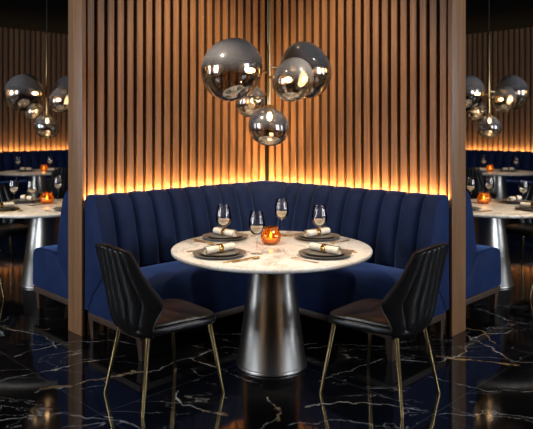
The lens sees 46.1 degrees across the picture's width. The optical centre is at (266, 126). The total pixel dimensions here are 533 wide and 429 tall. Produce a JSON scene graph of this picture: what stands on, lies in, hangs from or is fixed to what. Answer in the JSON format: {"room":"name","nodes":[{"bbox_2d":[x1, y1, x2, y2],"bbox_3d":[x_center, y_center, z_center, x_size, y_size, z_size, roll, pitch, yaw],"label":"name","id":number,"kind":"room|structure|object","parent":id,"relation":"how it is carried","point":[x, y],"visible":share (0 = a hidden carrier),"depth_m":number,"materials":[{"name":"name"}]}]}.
{"room":"restaurant","nodes":[
{"label":"restaurant","id":0,"kind":"room"},
{"bbox_2d":[0,27,67,151],"bbox_3d":[-4.950,-0.165,11.695,0.150,3.370,13.852,0,0,45],"label":"wall","id":1,"kind":"structure","parent":0,"point":[21,51],"depth_m":11.98,"materials":[{"name":"brown wood"}]},
{"bbox_2d":[86,0,266,334],"bbox_3d":[-0.672,-0.165,5.359,0.200,3.370,2.033,0,0,45],"label":"wall","id":2,"kind":"structure","parent":0,"point":[152,120],"depth_m":5.08,"materials":[{"name":"brown wood"}]},
{"bbox_2d":[68,0,85,335],"bbox_3d":[-1.403,-0.165,4.628,0.206,3.370,0.034,0,0,45],"label":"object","id":3,"kind":"structure","parent":2,"relation":"attached to","point":[76,8],"depth_m":4.60,"materials":[{"name":"brown wood"}]},
{"bbox_2d":[0,217,532,428],"bbox_3d":[0.000,1.570,6.450,24.000,0.100,23.000,0,0,0],"label":"floor","id":4,"kind":"structure","parent":0,"point":[52,376],"depth_m":3.80,"materials":[{"name":"black stone"}]},
{"bbox_2d":[0,249,4,298],"bbox_3d":[-2.718,1.076,5.511,0.513,0.891,0.631,0,0,43],"label":"dining chair","id":5,"kind":"object","parent":4,"relation":"on","point":[1,282],"visible":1,"depth_m":5.55,"materials":[{"name":"black leather"}]},
{"bbox_2d":[0,185,28,263],"bbox_3d":[-2.820,1.076,6.687,0.631,0.891,0.513,0,0,42],"label":"dining chair","id":6,"kind":"object","parent":4,"relation":"on","point":[8,226],"visible":0.52,"depth_m":6.84,"materials":[{"name":"black leather"}]},
{"bbox_2d":[0,169,51,198],"bbox_3d":[-3.970,1.145,10.830,1.280,0.750,1.280,0,0,-9],"label":"round table","id":7,"kind":"object","parent":4,"relation":"on","point":[39,175],"visible":0.42,"depth_m":10.69,"materials":[{"name":"silver metal"}]},
{"bbox_2d":[0,199,62,288],"bbox_3d":[-2.160,1.145,6.100,1.280,0.750,1.280,0,0,38],"label":"round table","id":8,"kind":"object","parent":4,"relation":"on","point":[43,229],"visible":0.41,"depth_m":5.95,"materials":[{"name":"silver metal"}]},
{"bbox_2d":[0,206,18,210],"bbox_3d":[-2.475,0.760,5.830,0.321,0.019,0.321,0,0,0],"label":"charger plate","id":9,"kind":"object","parent":8,"relation":"on","point":[15,207],"visible":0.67,"depth_m":5.79,"materials":[{"name":"grey ceramic"}]},
{"bbox_3d":[-2.475,0.752,5.830,0.246,0.017,0.246,0,0,0],"label":"salad plate","id":10,"kind":"object","parent":9,"relation":"on","visible":0},
{"bbox_2d":[3,202,13,206],"bbox_3d":[-2.476,0.726,5.831,0.224,0.048,0.046,0,0,-40],"label":"rolled napkin","id":11,"kind":"object","parent":10,"relation":"on","point":[5,204],"visible":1,"depth_m":5.86,"materials":[{"name":"beige fabric"}]},
{"bbox_2d":[8,178,18,204],"bbox_3d":[-2.515,0.642,6.230,0.102,0.257,0.102,0,0,-4],"label":"wine glass","id":12,"kind":"object","parent":8,"relation":"on","point":[12,190],"visible":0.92,"depth_m":6.21,"materials":[{"name":"clear glass"}]},
{"bbox_2d":[8,178,18,192],"bbox_3d":[-2.515,0.586,6.230,0.102,0.146,0.102,0,0,-4],"label":"bowl","id":13,"kind":"object","parent":12,"relation":"on","point":[13,190],"depth_m":6.20,"materials":[{"name":"clear glass"}]},
{"bbox_2d":[11,199,43,202],"bbox_3d":[-2.460,0.760,6.440,0.321,0.019,0.321,0,0,0],"label":"charger plate","id":14,"kind":"object","parent":8,"relation":"on","point":[43,199],"visible":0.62,"depth_m":6.33,"materials":[{"name":"grey ceramic"}]},
{"bbox_2d":[15,198,39,201],"bbox_3d":[-2.460,0.752,6.440,0.246,0.017,0.246,0,0,0],"label":"salad plate","id":15,"kind":"object","parent":14,"relation":"on","point":[36,199],"visible":0.87,"depth_m":6.43,"materials":[{"name":"grey ceramic"}]},
{"bbox_2d":[20,195,34,199],"bbox_3d":[-2.459,0.726,6.441,0.224,0.048,0.046,0,0,42],"label":"rolled napkin","id":16,"kind":"object","parent":15,"relation":"on","point":[21,196],"visible":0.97,"depth_m":6.40,"materials":[{"name":"beige fabric"}]},
{"bbox_2d":[26,179,37,205],"bbox_3d":[-2.305,0.642,6.150,0.102,0.257,0.102,0,0,-36],"label":"wine glass","id":17,"kind":"object","parent":8,"relation":"on","point":[31,191],"visible":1,"depth_m":6.13,"materials":[{"name":"clear glass"}]},
{"bbox_2d":[26,179,37,193],"bbox_3d":[-2.305,0.586,6.150,0.102,0.146,0.102,0,0,-36],"label":"bowl","id":18,"kind":"object","parent":17,"relation":"on","point":[33,190],"depth_m":6.13,"materials":[{"name":"clear glass"}]},
{"bbox_2d":[40,192,53,203],"bbox_3d":[-2.210,0.714,6.300,0.134,0.112,0.134,0,0,0],"label":"votive holder","id":19,"kind":"object","parent":8,"relation":"on","point":[43,193],"visible":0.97,"depth_m":6.28,"materials":[{"name":"orange glass"}]},
{"bbox_2d":[53,175,62,200],"bbox_3d":[-2.200,0.642,6.600,0.102,0.257,0.102,0,0,-20],"label":"wine glass","id":20,"kind":"object","parent":8,"relation":"on","point":[56,186],"visible":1,"depth_m":6.58,"materials":[{"name":"clear glass"}]},
{"bbox_2d":[53,175,62,189],"bbox_3d":[-2.200,0.586,6.600,0.102,0.146,0.102,0,0,-20],"label":"bowl","id":21,"kind":"object","parent":20,"relation":"on","point":[57,186],"depth_m":6.58,"materials":[{"name":"clear glass"}]},
{"bbox_2d":[0,149,67,199],"bbox_3d":[-3.822,0.981,12.162,5.000,1.077,0.714,0,0,-45],"label":"banquette","id":22,"kind":"object","parent":4,"relation":"on","point":[33,159],"visible":0.19,"depth_m":11.68,"materials":[{"name":"blue fabric"}]},
{"bbox_2d":[33,191,67,308],"bbox_3d":[-1.030,1.002,5.701,1.950,1.036,0.714,0,0,-45],"label":"banquette","id":23,"kind":"object","parent":4,"relation":"on","point":[50,263],"visible":0.06,"depth_m":4.98,"materials":[{"name":"blue fabric"}]},
{"bbox_2d":[38,167,67,198],"bbox_3d":[-3.335,1.076,9.989,0.513,0.891,0.631,0,0,-42],"label":"dining chair","id":24,"kind":"object","parent":4,"relation":"on","point":[58,194],"visible":0.52,"depth_m":9.75,"materials":[{"name":"black leather"}]},
{"bbox_2d":[95,243,224,417],"bbox_3d":[-0.641,1.076,3.563,0.631,0.891,0.513,0,0,-42],"label":"dining chair","id":25,"kind":"object","parent":4,"relation":"on","point":[136,309],"visible":1,"depth_m":3.35,"materials":[{"name":"black leather"}]},
{"bbox_2d":[85,180,448,360],"bbox_3d":[0.000,1.002,4.523,1.861,1.036,1.861,0,0,-45],"label":"banquette","id":26,"kind":"object","parent":4,"relation":"on","point":[147,224],"visible":0.7,"depth_m":4.57,"materials":[{"name":"blue fabric"}]},
{"bbox_2d":[171,231,372,376],"bbox_3d":[0.030,1.145,4.030,1.280,0.750,1.280,0,0,0],"label":"round table","id":27,"kind":"object","parent":4,"relation":"on","point":[271,339],"visible":0.86,"depth_m":3.87,"materials":[{"name":"white stone"}]},
{"bbox_2d":[193,248,245,258],"bbox_3d":[-0.285,0.760,3.760,0.321,0.019,0.321,0,0,0],"label":"charger plate","id":28,"kind":"object","parent":27,"relation":"on","point":[196,252],"visible":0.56,"depth_m":3.70,"materials":[{"name":"grey ceramic"}]},
{"bbox_2d":[199,249,239,256],"bbox_3d":[-0.285,0.752,3.760,0.246,0.017,0.246,0,0,0],"label":"salad plate","id":29,"kind":"object","parent":28,"relation":"on","point":[234,251],"visible":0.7,"depth_m":3.73,"materials":[{"name":"grey ceramic"}]},
{"bbox_2d":[203,242,234,253],"bbox_3d":[-0.286,0.726,3.761,0.046,0.048,0.224,0,0,44],"label":"rolled napkin","id":30,"kind":"object","parent":29,"relation":"on","point":[210,249],"visible":0.97,"depth_m":3.73,"materials":[{"name":"beige fabric"}]},
{"bbox_2d":[216,243,223,252],"bbox_3d":[-0.285,0.727,3.760,0.054,0.054,0.028,0,0,44],"label":"napkin ring","id":31,"kind":"object","parent":30,"relation":"attached to","point":[220,244],"visible":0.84,"depth_m":3.75,"materials":[{"name":"gold metal"}]},
{"bbox_2d":[216,205,230,243],"bbox_3d":[-0.285,0.642,4.115,0.102,0.257,0.102,0,0,-21],"label":"wine glass","id":32,"kind":"object","parent":27,"relation":"on","point":[223,222],"visible":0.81,"depth_m":4.09,"materials":[{"name":"clear glass"}]},
{"bbox_2d":[216,205,230,226],"bbox_3d":[-0.285,0.586,4.115,0.102,0.146,0.102,0,0,-21],"label":"bowl","id":33,"kind":"object","parent":32,"relation":"on","point":[223,222],"depth_m":4.09,"materials":[{"name":"clear glass"}]},
{"bbox_2d":[202,232,247,240],"bbox_3d":[-0.290,0.760,4.340,0.321,0.019,0.321,0,0,0],"label":"charger plate","id":34,"kind":"object","parent":27,"relation":"on","point":[244,235],"visible":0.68,"depth_m":4.28,"materials":[{"name":"grey ceramic"}]},
{"bbox_2d":[207,232,242,238],"bbox_3d":[-0.290,0.752,4.340,0.246,0.017,0.246,0,0,0],"label":"salad plate","id":35,"kind":"object","parent":34,"relation":"on","point":[213,235],"visible":0.7,"depth_m":4.32,"materials":[{"name":"grey ceramic"}]},
{"bbox_2d":[213,227,237,236],"bbox_3d":[-0.289,0.726,4.341,0.046,0.048,0.224,0,0,-42],"label":"rolled napkin","id":36,"kind":"object","parent":35,"relation":"on","point":[228,232],"visible":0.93,"depth_m":4.30,"materials":[{"name":"beige fabric"}]},
{"bbox_2d":[223,257,250,262],"bbox_3d":[-0.165,0.766,3.620,0.220,0.005,0.017,0,0,-41],"label":"knife","id":37,"kind":"object","parent":27,"relation":"on","point":[248,257],"visible":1,"depth_m":3.60,"materials":[{"name":"gold metal"}]},
{"bbox_2d":[232,256,259,262],"bbox_3d":[-0.119,0.764,3.615,0.203,0.008,0.039,0,0,-41],"label":"spoon","id":38,"kind":"object","parent":27,"relation":"on","point":[255,257],"visible":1,"depth_m":3.64,"materials":[{"name":"gold metal"}]},
{"bbox_2d":[248,211,264,254],"bbox_3d":[-0.062,0.642,3.805,0.102,0.257,0.102,0,0,38],"label":"wine glass","id":39,"kind":"object","parent":27,"relation":"on","point":[255,230],"visible":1,"depth_m":3.79,"materials":[{"name":"clear glass"}]},
{"bbox_2d":[248,211,264,235],"bbox_3d":[-0.062,0.586,3.805,0.102,0.146,0.102,0,0,38],"label":"bowl","id":40,"kind":"object","parent":39,"relation":"on","point":[255,230],"depth_m":3.78,"materials":[{"name":"clear glass"}]},
{"bbox_2d":[261,226,280,244],"bbox_3d":[0.025,0.714,4.120,0.134,0.112,0.134,0,0,0],"label":"votive holder","id":41,"kind":"object","parent":27,"relation":"on","point":[276,230],"visible":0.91,"depth_m":4.09,"materials":[{"name":"orange glass"}]},
{"bbox_2d":[266,232,275,242],"bbox_3d":[0.025,0.722,4.120,0.066,0.081,0.066,0,0,0],"label":"votive candle","id":42,"kind":"object","parent":41,"relation":"in","point":[270,240],"visible":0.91,"depth_m":4.10,"materials":[{"name":"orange wax"}]},
{"bbox_2d":[275,198,288,218],"bbox_3d":[0.105,0.642,4.475,0.102,0.257,0.102,0,0,-44],"label":"wine glass","id":43,"kind":"object","parent":27,"relation":"on","point":[280,214],"visible":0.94,"depth_m":4.45,"materials":[{"name":"clear glass"}]},
{"bbox_2d":[294,232,339,240],"bbox_3d":[0.348,0.760,4.340,0.321,0.019,0.321,0,0,0],"label":"charger plate","id":44,"kind":"object","parent":27,"relation":"on","point":[297,235],"visible":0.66,"depth_m":4.28,"materials":[{"name":"grey ceramic"}]},
{"bbox_2d":[299,233,334,238],"bbox_3d":[0.348,0.752,4.340,0.246,0.017,0.246,0,0,0],"label":"salad plate","id":45,"kind":"object","parent":44,"relation":"on","point":[329,235],"visible":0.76,"depth_m":4.32,"materials":[{"name":"grey ceramic"}]},
{"bbox_2d":[304,227,329,236],"bbox_3d":[0.347,0.726,4.341,0.224,0.048,0.046,0,0,-42],"label":"rolled napkin","id":46,"kind":"object","parent":45,"relation":"on","point":[310,232],"visible":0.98,"depth_m":4.31,"materials":[{"name":"beige fabric"}]},
{"bbox_2d":[312,205,326,226],"bbox_3d":[0.345,0.642,4.115,0.102,0.257,0.102,0,0,-25],"label":"wine glass","id":47,"kind":"object","parent":27,"relation":"on","point":[319,222],"visible":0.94,"depth_m":4.09,"materials":[{"name":"clear glass"}]},
{"bbox_2d":[298,248,351,258],"bbox_3d":[0.348,0.760,3.760,0.321,0.019,0.321,0,0,0],"label":"charger plate","id":48,"kind":"object","parent":27,"relation":"on","point":[302,252],"visible":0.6,"depth_m":3.71,"materials":[{"name":"grey ceramic"}]},
{"bbox_2d":[305,248,345,256],"bbox_3d":[0.348,0.752,3.760,0.246,0.017,0.246,0,0,0],"label":"salad plate","id":49,"kind":"object","parent":48,"relation":"on","point":[309,251],"visible":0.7,"depth_m":3.73,"materials":[{"name":"grey ceramic"}]},
{"bbox_2d":[309,242,341,253],"bbox_3d":[0.349,0.726,3.761,0.046,0.048,0.224,0,0,-43],"label":"rolled napkin","id":50,"kind":"object","parent":49,"relation":"on","point":[333,249],"visible":0.94,"depth_m":3.73,"materials":[{"name":"beige fabric"}]},
{"bbox_2d":[320,243,327,252],"bbox_3d":[0.348,0.727,3.760,0.054,0.054,0.028,0,0,-43],"label":"napkin ring","id":51,"kind":"object","parent":50,"relation":"attached to","point":[323,244],"visible":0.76,"depth_m":3.75,"materials":[{"name":"gold metal"}]},
{"bbox_2d":[319,243,448,417],"bbox_3d":[0.697,1.076,3.561,0.631,0.891,0.513,0,0,42],"label":"dining chair","id":52,"kind":"object","parent":4,"relation":"on","point":[407,310],"visible":1,"depth_m":3.35,"materials":[{"name":"black leather"}]},
{"bbox_2d":[466,167,495,198],"bbox_3d":[3.332,1.076,9.991,0.513,0.891,0.631,0,0,42],"label":"dining chair","id":53,"kind":"object","parent":4,"relation":"on","point":[471,173],"visible":0.53,"depth_m":9.74,"materials":[{"name":"black leather"}]},
{"bbox_2d":[466,191,500,308],"bbox_3d":[1.030,1.002,5.701,0.714,1.036,1.950,0,0,-45],"label":"banquette","id":54,"kind":"object","parent":4,"relation":"on","point":[483,263],"visible":0.06,"depth_m":4.99,"materials":[{"name":"blue fabric"}]},
{"bbox_2d":[466,149,532,196],"bbox_3d":[3.822,0.981,12.162,5.000,1.077,0.714,0,0,45],"label":"banquette","id":55,"kind":"object","parent":4,"relation":"on","point":[500,159],"visible":0.2,"depth_m":11.68,"materials":[{"name":"blue fabric"}]},
{"bbox_2d":[471,199,532,288],"bbox_3d":[2.160,1.145,6.100,1.280,0.750,1.280,0,0,-30],"label":"round table","id":56,"kind":"object","parent":4,"relation":"on","point":[490,230],"visible":0.38,"depth_m":5.95,"materials":[{"name":"silver metal"}]},
{"bbox_2d":[466,177,475,202],"bbox_3d":[2.080,0.642,6.400,0.102,0.257,0.102,0,0,-31],"label":"wine glass","id":57,"kind":"object","parent":56,"relation":"on","point":[469,188],"visible":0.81,"depth_m":6.38,"materials":[{"name":"clear glass"}]},
{"bbox_2d":[466,177,475,191],"bbox_3d":[2.080,0.586,6.400,0.102,0.146,0.102,0,0,-31],"label":"bowl","id":58,"kind":"object","parent":57,"relation":"on","point":[470,188],"depth_m":6.38,"materials":[{"name":"clear glass"}]},
{"bbox_2d":[477,192,490,203],"bbox_3d":[2.180,0.714,6.300,0.134,0.112,0.134,0,0,0],"label":"votive holder","id":59,"kind":"object","parent":56,"relation":"on","point":[487,193],"visible":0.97,"depth_m":6.28,"materials":[{"name":"orange glass"}]},
{"bbox_2d":[484,176,493,194],"bbox_3d":[2.320,0.642,6.545,0.102,0.257,0.102,0,0,-24],"label":"wine glass","id":60,"kind":"object","parent":56,"relation":"on","point":[488,187],"visible":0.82,"depth_m":6.52,"materials":[{"name":"clear glass"}]},
{"bbox_2d":[498,199,531,203],"bbox_3d":[2.520,0.760,6.380,0.321,0.019,0.321,0,0,0],"label":"charger plate","id":61,"kind":"object","parent":56,"relation":"on","point":[500,200],"visible":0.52,"depth_m":6.32,"materials":[{"name":"grey ceramic"}]},
{"bbox_2d":[502,199,527,202],"bbox_3d":[2.520,0.752,6.380,0.246,0.017,0.246,0,0,0],"label":"salad plate","id":62,"kind":"object","parent":61,"relation":"on","point":[506,200],"visible":0.77,"depth_m":6.34,"materials":[{"name":"grey ceramic"}]},
{"bbox_2d":[507,195,521,200],"bbox_3d":[2.519,0.726,6.381,0.224,0.048,0.046,0,0,-42],"label":"rolled napkin","id":63,"kind":"object","parent":62,"relation":"on","point":[511,198],"visible":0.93,"depth_m":6.33,"materials":[{"name":"beige fabric"}]},
{"bbox_2d":[518,179,528,193],"bbox_3d":[2.520,0.642,6.160,0.102,0.257,0.102,0,0,31],"label":"wine glass","id":64,"kind":"object","parent":56,"relation":"on","point":[521,190],"visible":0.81,"depth_m":6.13,"materials":[{"name":"clear glass"}]},
{"bbox_2d":[515,206,532,210],"bbox_3d":[2.475,0.760,5.830,0.321,0.019,0.321,0,0,0],"label":"charger plate","id":65,"kind":"object","parent":56,"relation":"on","point":[517,207],"visible":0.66,"depth_m":5.79,"materials":[{"name":"grey ceramic"}]},
{"bbox_3d":[2.475,0.752,5.830,0.246,0.017,0.246,0,0,0],"label":"salad plate","id":66,"kind":"object","parent":65,"relation":"on","visible":0},
{"bbox_2d":[520,202,530,206],"bbox_3d":[2.476,0.726,5.831,0.224,0.048,0.046,0,0,40],"label":"rolled napkin","id":67,"kind":"object","parent":66,"relation":"on","point":[522,204],"visible":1,"depth_m":5.86,"materials":[{"name":"beige fabric"}]},
{"bbox_2d":[482,169,532,199],"bbox_3d":[3.970,1.145,10.830,1.280,0.750,1.280,0,0,18],"label":"round table","id":68,"kind":"object","parent":4,"relation":"on","point":[500,188],"visible":0.44,"depth_m":10.68,"materials":[{"name":"silver metal"}]},
{"bbox_2d":[505,185,532,263],"bbox_3d":[2.822,1.076,6.685,0.631,0.891,0.513,0,0,-42],"label":"dining chair","id":69,"kind":"object","parent":4,"relation":"on","point":[524,227],"visible":0.45,"depth_m":6.77,"materials":[{"name":"black leather"}]},
{"bbox_2d":[529,277,532,298],"bbox_3d":[2.716,1.076,5.510,0.513,0.891,0.631,0,0,-43],"label":"dining chair","id":70,"kind":"object","parent":4,"relation":"on","point":[531,287],"visible":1,"depth_m":5.55,"materials":[{"name":"black leather"}]},
{"bbox_2d":[0,0,532,34],"bbox_3d":[0.000,-1.900,6.450,24.000,0.100,23.000,0,0,0],"label":"ceiling","id":71,"kind":"structure","parent":0,"point":[482,16],"depth_m":10.31,"materials":[{"name":"black paint"}]},
{"bbox_2d":[4,0,67,137],"bbox_3d":[-2.388,-0.864,6.795,0.725,1.971,0.759,0,0,1],"label":"globe chandelier","id":72,"kind":"object","parent":71,"relation":"hanging from","point":[22,92],"visible":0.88,"depth_m":6.53,"materials":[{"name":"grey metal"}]},
{"bbox_2d":[201,0,330,145],"bbox_3d":[0.008,-0.864,4.059,0.757,1.970,0.727,0,0,16],"label":"globe chandelier","id":73,"kind":"object","parent":71,"relation":"hanging from","point":[232,68],"visible":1,"depth_m":3.86,"materials":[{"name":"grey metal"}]},
{"bbox_2d":[466,33,529,137],"bbox_3d":[2.384,-0.864,6.749,0.841,1.970,0.707,0,0,19],"label":"globe chandelier","id":74,"kind":"object","parent":71,"relation":"hanging from","point":[512,92],"visible":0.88,"depth_m":6.66,"materials":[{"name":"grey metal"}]},
{"bbox_2d":[267,0,447,334],"bbox_3d":[0.672,-0.165,5.359,0.200,3.370,2.033,0,0,-45],"label":"wall","id":75,"kind":"structure","parent":0,"point":[380,121],"depth_m":5.08,"materials":[{"name":"brown wood"}]},
{"bbox_2d":[448,0,465,335],"bbox_3d":[1.403,-0.165,4.628,0.034,3.370,0.206,0,0,45],"label":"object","id":76,"kind":"structure","parent":75,"relation":"attached to","point":[456,8],"depth_m":4.59,"materials":[{"name":"brown wood"}]},
{"bbox_2d":[466,27,532,151],"bbox_3d":[4.950,-0.165,11.695,13.852,3.370,0.150,0,0,45],"label":"wall","id":77,"kind":"structure","parent":0,"point":[511,51],"depth_m":12.00,"materials":[{"name":"brown wood"}]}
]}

